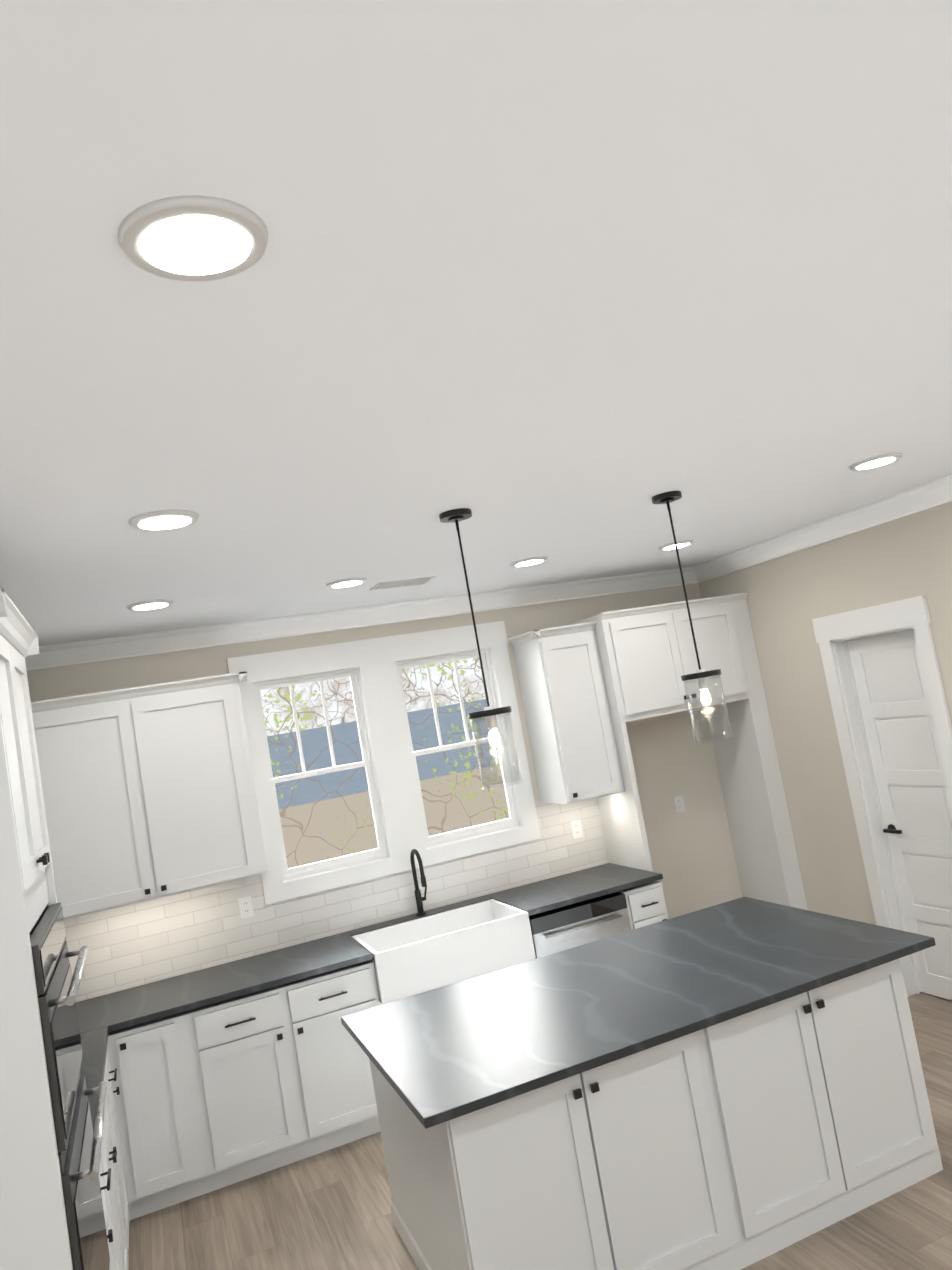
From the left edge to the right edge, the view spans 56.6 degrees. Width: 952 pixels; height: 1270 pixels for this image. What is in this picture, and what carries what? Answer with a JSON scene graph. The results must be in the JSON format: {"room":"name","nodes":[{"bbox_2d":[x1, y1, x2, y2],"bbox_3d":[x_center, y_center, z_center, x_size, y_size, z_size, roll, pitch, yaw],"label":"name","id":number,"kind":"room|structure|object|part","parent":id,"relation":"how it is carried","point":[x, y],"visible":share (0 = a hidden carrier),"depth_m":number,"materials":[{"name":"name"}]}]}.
{"room":"kitchen","nodes":[
{"label":"kitchen","id":0,"kind":"room"},
{"bbox_2d":[27,583,742,1001],"bbox_3d":[-0.422,1.244,5.639,4.980,2.880,0.120,-8,-5,-22],"label":"wall","id":1,"kind":"structure","parent":0,"point":[692,849],"depth_m":6.22,"materials":[{"name":"beige paint"}]},
{"bbox_2d":[34,723,54,881],"bbox_3d":[-2.282,0.869,4.010,0.495,1.113,0.866,-8,-5,-22],"label":"upper cabinet","id":2,"kind":"object","parent":1,"relation":"attached to","point":[34,723],"depth_m":4.50,"materials":[{"name":"white wood"}]},
{"bbox_2d":[31,672,267,918],"bbox_3d":[-1.835,0.860,4.856,1.156,1.113,0.418,-8,-5,-22],"label":"upper cabinet","id":3,"kind":"object","parent":1,"relation":"attached to","point":[149,792],"depth_m":4.68,"materials":[{"name":"white wood"}]},
{"bbox_2d":[238,896,253,918],"bbox_3d":[-1.341,1.589,5.155,0.075,0.115,0.008,-8,-5,-22],"label":"electrical outlet","id":4,"kind":"object","parent":1,"relation":"attached to","point":[246,907],"visible":1,"depth_m":5.15,"materials":[{"name":"white plastic"}]},
{"bbox_2d":[64,798,608,1001],"bbox_3d":[-0.933,1.381,5.352,3.850,0.860,0.008,-8,-5,-22],"label":"backsplash","id":5,"kind":"structure","parent":1,"relation":"attached to","point":[146,942],"depth_m":5.20,"materials":[{"name":"tile"}]},
{"bbox_2d":[25,567,696,670],"bbox_3d":[-0.619,-0.129,5.648,4.800,0.115,0.095,-8,-5,-22],"label":"crown molding","id":6,"kind":"structure","parent":1,"relation":"attached to","point":[72,653],"depth_m":5.54,"materials":[{"name":"white wood"}]},
{"bbox_2d":[227,621,540,904],"bbox_3d":[-0.548,0.752,5.639,1.831,1.470,0.124,-8,-5,-22],"label":"window","id":7,"kind":"structure","parent":1,"relation":"in","point":[373,660],"depth_m":5.58,"materials":[{"name":"white wood"}]},
{"bbox_3d":[-0.969,0.846,5.489,0.659,1.199,0.076,-8,-5,-22],"label":"window sash","id":8,"kind":"part","parent":7,"relation":"part of","materials":[{"name":"white wood"}]},
{"bbox_3d":[-0.135,0.728,5.828,0.669,1.199,0.076,-8,-5,-22],"label":"window sash","id":9,"kind":"part","parent":7,"relation":"part of","materials":[{"name":"white wood"}]},
{"bbox_2d":[507,621,624,803],"bbox_3d":[0.590,0.522,5.827,0.466,1.123,0.445,-8,-5,-22],"label":"upper cabinet","id":10,"kind":"object","parent":1,"relation":"attached to","point":[568,718],"visible":0.98,"depth_m":5.68,"materials":[{"name":"white wood"}]},
{"bbox_2d":[570,820,582,838],"bbox_3d":[0.682,1.313,5.977,0.075,0.115,0.008,-8,-5,-22],"label":"electrical outlet","id":11,"kind":"object","parent":1,"relation":"attached to","point":[576,828],"visible":1,"depth_m":5.97,"materials":[{"name":"white plastic"}]},
{"bbox_2d":[673,795,685,812],"bbox_3d":[1.450,1.206,6.298,0.075,0.115,0.008,-8,-5,-22],"label":"outlet","id":12,"kind":"object","parent":1,"relation":"attached to","point":[679,804],"visible":1,"depth_m":6.29,"materials":[{"name":"white plastic"}]},
{"bbox_2d":[0,0,951,645],"bbox_3d":[0.900,-0.798,1.651,5.255,0.050,8.990,-8,-5,-22],"label":"ceiling","id":13,"kind":"structure","parent":0,"point":[568,288],"depth_m":1.61,"materials":[{"name":"white paint"}]},
{"bbox_2d":[127,599,173,610],"bbox_3d":[-1.534,-0.140,4.169,0.210,0.014,0.210,-8,-5,-22],"label":"recessed light","id":14,"kind":"object","parent":13,"relation":"in","point":[150,605],"visible":1,"depth_m":4.13,"materials":[{"name":"white plastic"}]},
{"bbox_2d":[129,510,198,530],"bbox_3d":[-0.965,-0.353,2.743,0.210,0.014,0.210,-8,-5,-22],"label":"recessed light","id":15,"kind":"object","parent":13,"relation":"in","point":[162,520],"visible":0.94,"depth_m":2.71,"materials":[{"name":"white plastic"}]},
{"bbox_2d":[118,195,267,280],"bbox_3d":[-0.406,-0.568,1.281,0.210,0.014,0.210,-8,-5,-22],"label":"recessed light","id":16,"kind":"object","parent":13,"relation":"in","point":[194,238],"visible":0.98,"depth_m":1.26,"materials":[{"name":"white plastic"}]},
{"bbox_2d":[326,577,366,587],"bbox_3d":[-0.660,-0.264,4.514,0.210,0.014,0.210,-8,-5,-22],"label":"recessed light","id":17,"kind":"object","parent":13,"relation":"in","point":[347,582],"visible":1,"depth_m":4.47,"materials":[{"name":"white plastic"}]},
{"bbox_2d":[370,576,435,589],"bbox_3d":[-0.402,-0.282,4.865,0.324,0.011,0.190,-8,-5,-22],"label":"ceiling vent","id":18,"kind":"object","parent":13,"relation":"in","point":[401,583],"visible":1,"depth_m":4.83,"materials":[{"name":"white metal"}]},
{"bbox_2d":[439,508,522,788],"bbox_3d":[0.009,0.046,3.320,0.162,1.040,0.162,-8,-5,-22],"label":"pendant light","id":19,"kind":"object","parent":13,"relation":"hanging from","point":[489,712],"visible":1,"depth_m":3.30,"materials":[{"name":"clear glass"}]},
{"bbox_2d":[510,556,547,566],"bbox_3d":[0.293,-0.401,4.870,0.210,0.014,0.210,-8,-5,-22],"label":"recessed light","id":20,"kind":"object","parent":13,"relation":"in","point":[529,561],"visible":1,"depth_m":4.82,"materials":[{"name":"white plastic"}]},
{"bbox_2d":[658,540,693,550],"bbox_3d":[1.182,-0.528,5.221,0.210,0.014,0.210,-8,-5,-22],"label":"recessed light","id":21,"kind":"object","parent":13,"relation":"in","point":[680,544],"visible":0.9,"depth_m":5.18,"materials":[{"name":"white plastic"}]},
{"bbox_2d":[652,491,731,742],"bbox_3d":[0.889,-0.078,3.678,0.162,1.040,0.162,-8,-5,-22],"label":"pendant light","id":22,"kind":"object","parent":13,"relation":"hanging from","point":[700,675],"visible":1,"depth_m":3.66,"materials":[{"name":"clear glass"}]},
{"bbox_2d":[849,453,901,470],"bbox_3d":[1.701,-0.735,3.764,0.210,0.014,0.210,-8,-5,-22],"label":"recessed light","id":23,"kind":"object","parent":13,"relation":"in","point":[876,461],"visible":1,"depth_m":3.73,"materials":[{"name":"white plastic"}]},
{"bbox_2d":[128,992,951,1269],"bbox_3d":[1.400,2.080,1.420,5.255,0.050,8.990,-8,-5,-22],"label":"floor","id":24,"kind":"structure","parent":0,"point":[330,1209],"depth_m":3.90,"materials":[{"name":"brown wood"}]},
{"bbox_2d":[0,587,72,1269],"bbox_3d":[-1.438,1.282,2.368,0.712,2.636,0.900,-8,-5,-22],"label":"tall cabinet","id":25,"kind":"object","parent":24,"relation":"on","point":[34,1234],"visible":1,"depth_m":2.12,"materials":[{"name":"white wood"}]},
{"bbox_2d":[29,902,109,1269],"bbox_3d":[-1.352,1.422,2.381,0.648,1.165,0.736,-8,-5,-22],"label":"double oven","id":26,"kind":"object","parent":25,"relation":"in","point":[79,1141],"visible":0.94,"depth_m":2.35,"materials":[{"name":"silver metal"}]},
{"bbox_2d":[99,1133,122,1269],"bbox_3d":[-1.514,2.223,2.824,0.668,0.884,0.338,-8,-5,-22],"label":"base cabinet","id":27,"kind":"object","parent":24,"relation":"on","point":[105,1182],"depth_m":3.14,"materials":[{"name":"white wood"}]},
{"bbox_2d":[76,995,115,1131],"bbox_3d":[-1.885,1.864,3.655,0.690,0.032,2.040,-8,-5,-22],"label":"countertop","id":28,"kind":"structure","parent":27,"relation":"on","point":[100,1018],"depth_m":4.12,"materials":[{"name":"black stone"}]},
{"bbox_2d":[103,1061,130,1269],"bbox_3d":[-1.714,2.300,3.342,0.668,0.884,0.783,-8,-5,-22],"label":"base cabinet","id":29,"kind":"object","parent":24,"relation":"on","point":[110,1130],"depth_m":3.68,"materials":[{"name":"white wood"}]},
{"bbox_2d":[106,1037,134,1219],"bbox_3d":[-1.887,2.366,3.790,0.668,0.884,0.488,-8,-5,-22],"label":"base cabinet","id":30,"kind":"object","parent":24,"relation":"on","point":[110,1060],"depth_m":4.22,"materials":[{"name":"white wood"}]},
{"bbox_2d":[111,1011,210,1217],"bbox_3d":[-1.658,2.389,4.569,0.373,0.884,0.659,-8,-5,-22],"label":"base cabinet","id":31,"kind":"object","parent":24,"relation":"on","point":[155,1066],"depth_m":4.29,"materials":[{"name":"white wood"}]},
{"bbox_2d":[187,984,310,1190],"bbox_3d":[-1.261,2.333,4.730,0.490,0.884,0.659,-8,-5,-22],"label":"base cabinet","id":32,"kind":"object","parent":24,"relation":"on","point":[199,1101],"depth_m":4.45,"materials":[{"name":"white wood"}]},
{"bbox_2d":[76,863,662,1029],"bbox_3d":[-0.734,1.773,5.007,3.838,0.032,0.664,-8,-5,-22],"label":"countertop","id":33,"kind":"structure","parent":32,"relation":"on","point":[141,1004],"depth_m":4.90,"materials":[{"name":"black stone"}]},
{"bbox_2d":[410,849,426,915],"bbox_3d":[-0.330,1.508,5.394,0.091,0.412,0.216,-8,-5,-22],"label":"faucet","id":34,"kind":"object","parent":33,"relation":"on","point":[419,903],"visible":1,"depth_m":5.43,"materials":[{"name":"black metal"}]},
{"bbox_2d":[352,899,535,1003],"bbox_3d":[-0.197,1.810,5.130,0.915,0.261,0.543,-8,-5,-22],"label":"farmhouse sink","id":35,"kind":"object","parent":33,"relation":"in","point":[419,955],"visible":0.85,"depth_m":4.94,"materials":[{"name":"white ceramic"}]},
{"bbox_2d":[283,960,394,1155],"bbox_3d":[-0.779,2.264,4.927,0.560,0.884,0.659,-8,-5,-22],"label":"base cabinet","id":36,"kind":"object","parent":24,"relation":"on","point":[339,1101],"depth_m":4.61,"materials":[{"name":"white wood"}]},
{"bbox_2d":[395,976,474,1000],"bbox_3d":[-0.329,2.309,5.094,0.520,0.670,0.658,-8,-5,-22],"label":"base cabinet","id":37,"kind":"object","parent":24,"relation":"on","point":[474,976],"depth_m":4.85,"materials":[{"name":"white wood"}]},
{"bbox_2d":[475,959,533,976],"bbox_3d":[0.038,2.257,5.244,0.520,0.670,0.658,-8,-5,-22],"label":"base cabinet","id":38,"kind":"object","parent":24,"relation":"on","point":[531,959],"depth_m":5.01,"materials":[{"name":"white wood"}]},
{"bbox_2d":[369,1028,752,1269],"bbox_3d":[0.234,1.982,3.524,0.996,0.872,1.116,-8,-5,-22],"label":"base cabinet","id":39,"kind":"object","parent":24,"relation":"on","point":[624,1163],"depth_m":3.06,"materials":[{"name":"white wood"}]},
{"bbox_2d":[341,897,935,1128],"bbox_3d":[0.636,1.468,3.736,2.204,0.032,1.212,-8,-5,-22],"label":"countertop","id":40,"kind":"structure","parent":39,"relation":"on","point":[437,1056],"depth_m":3.54,"materials":[{"name":"grey stone"}]},
{"bbox_2d":[529,892,630,958],"bbox_3d":[0.584,2.067,5.409,0.630,0.883,0.609,-8,-5,-22],"label":"dishwasher","id":41,"kind":"object","parent":24,"relation":"on","point":[556,930],"visible":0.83,"depth_m":5.18,"materials":[{"name":"silver metal"}]},
{"bbox_2d":[618,881,667,929],"bbox_3d":[0.981,2.016,5.643,0.278,0.884,0.659,-8,-5,-22],"label":"base cabinet","id":42,"kind":"object","parent":24,"relation":"on","point":[646,905],"depth_m":5.37,"materials":[{"name":"white wood"}]},
{"bbox_2d":[566,592,807,909],"bbox_3d":[1.478,1.089,6.032,1.162,2.597,0.545,-8,-5,-22],"label":"tall cabinet","id":43,"kind":"object","parent":24,"relation":"on","point":[648,658],"visible":0.79,"depth_m":5.97,"materials":[{"name":"white wood"}]},
{"bbox_2d":[705,959,942,1262],"bbox_3d":[1.145,1.854,3.894,0.988,0.872,1.116,-8,-5,-22],"label":"base cabinet","id":44,"kind":"object","parent":24,"relation":"on","point":[740,1142],"depth_m":3.37,"materials":[{"name":"white wood"}]},
{"bbox_2d":[699,501,951,924],"bbox_3d":[3.507,0.308,2.495,0.120,2.880,8.990,-8,-5,-22],"label":"wall","id":45,"kind":"structure","parent":0,"point":[789,599],"depth_m":5.63,"materials":[{"name":"beige paint"}]},
{"bbox_2d":[693,474,951,582],"bbox_3d":[3.173,-1.036,2.564,0.095,0.115,8.750,-8,-5,-22],"label":"crown molding","id":46,"kind":"structure","parent":45,"relation":"attached to","point":[937,492],"depth_m":5.25,"materials":[{"name":"white wood"}]},
{"bbox_2d":[849,629,913,640],"bbox_3d":[2.610,1.012,5.134,0.019,2.220,0.740,-8,-5,-22],"label":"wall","id":47,"kind":"structure","parent":45,"relation":"attached to","point":[882,634],"depth_m":5.24,"materials":[{"name":"beige paint"}]},
{"bbox_2d":[812,595,951,999],"bbox_3d":[2.528,0.974,5.108,0.149,2.320,0.844,-8,-5,-22],"label":"door","id":48,"kind":"structure","parent":45,"relation":"attached to","point":[890,712],"depth_m":5.22,"materials":[{"name":"white wood"}]},
{"label":"outside","id":49,"kind":"structure","parent":0,"visible":0},
{"bbox_2d":[260,657,485,735],"bbox_3d":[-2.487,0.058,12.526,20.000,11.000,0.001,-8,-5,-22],"label":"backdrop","id":50,"kind":"structure","parent":49,"point":[309,698],"depth_m":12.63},
{"bbox_2d":[267,699,508,868],"bbox_3d":[-1.416,2.650,10.793,16.000,3.270,3.660,-8,-5,-22],"label":"house","id":51,"kind":"structure","parent":49,"point":[335,813],"depth_m":9.71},
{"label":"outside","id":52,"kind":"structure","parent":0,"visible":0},
{"bbox_2d":[265,657,509,865],"bbox_3d":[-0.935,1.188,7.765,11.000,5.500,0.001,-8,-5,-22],"label":"tree","id":53,"kind":"object","parent":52,"point":[467,775],"depth_m":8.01,"materials":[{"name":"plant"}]}
]}

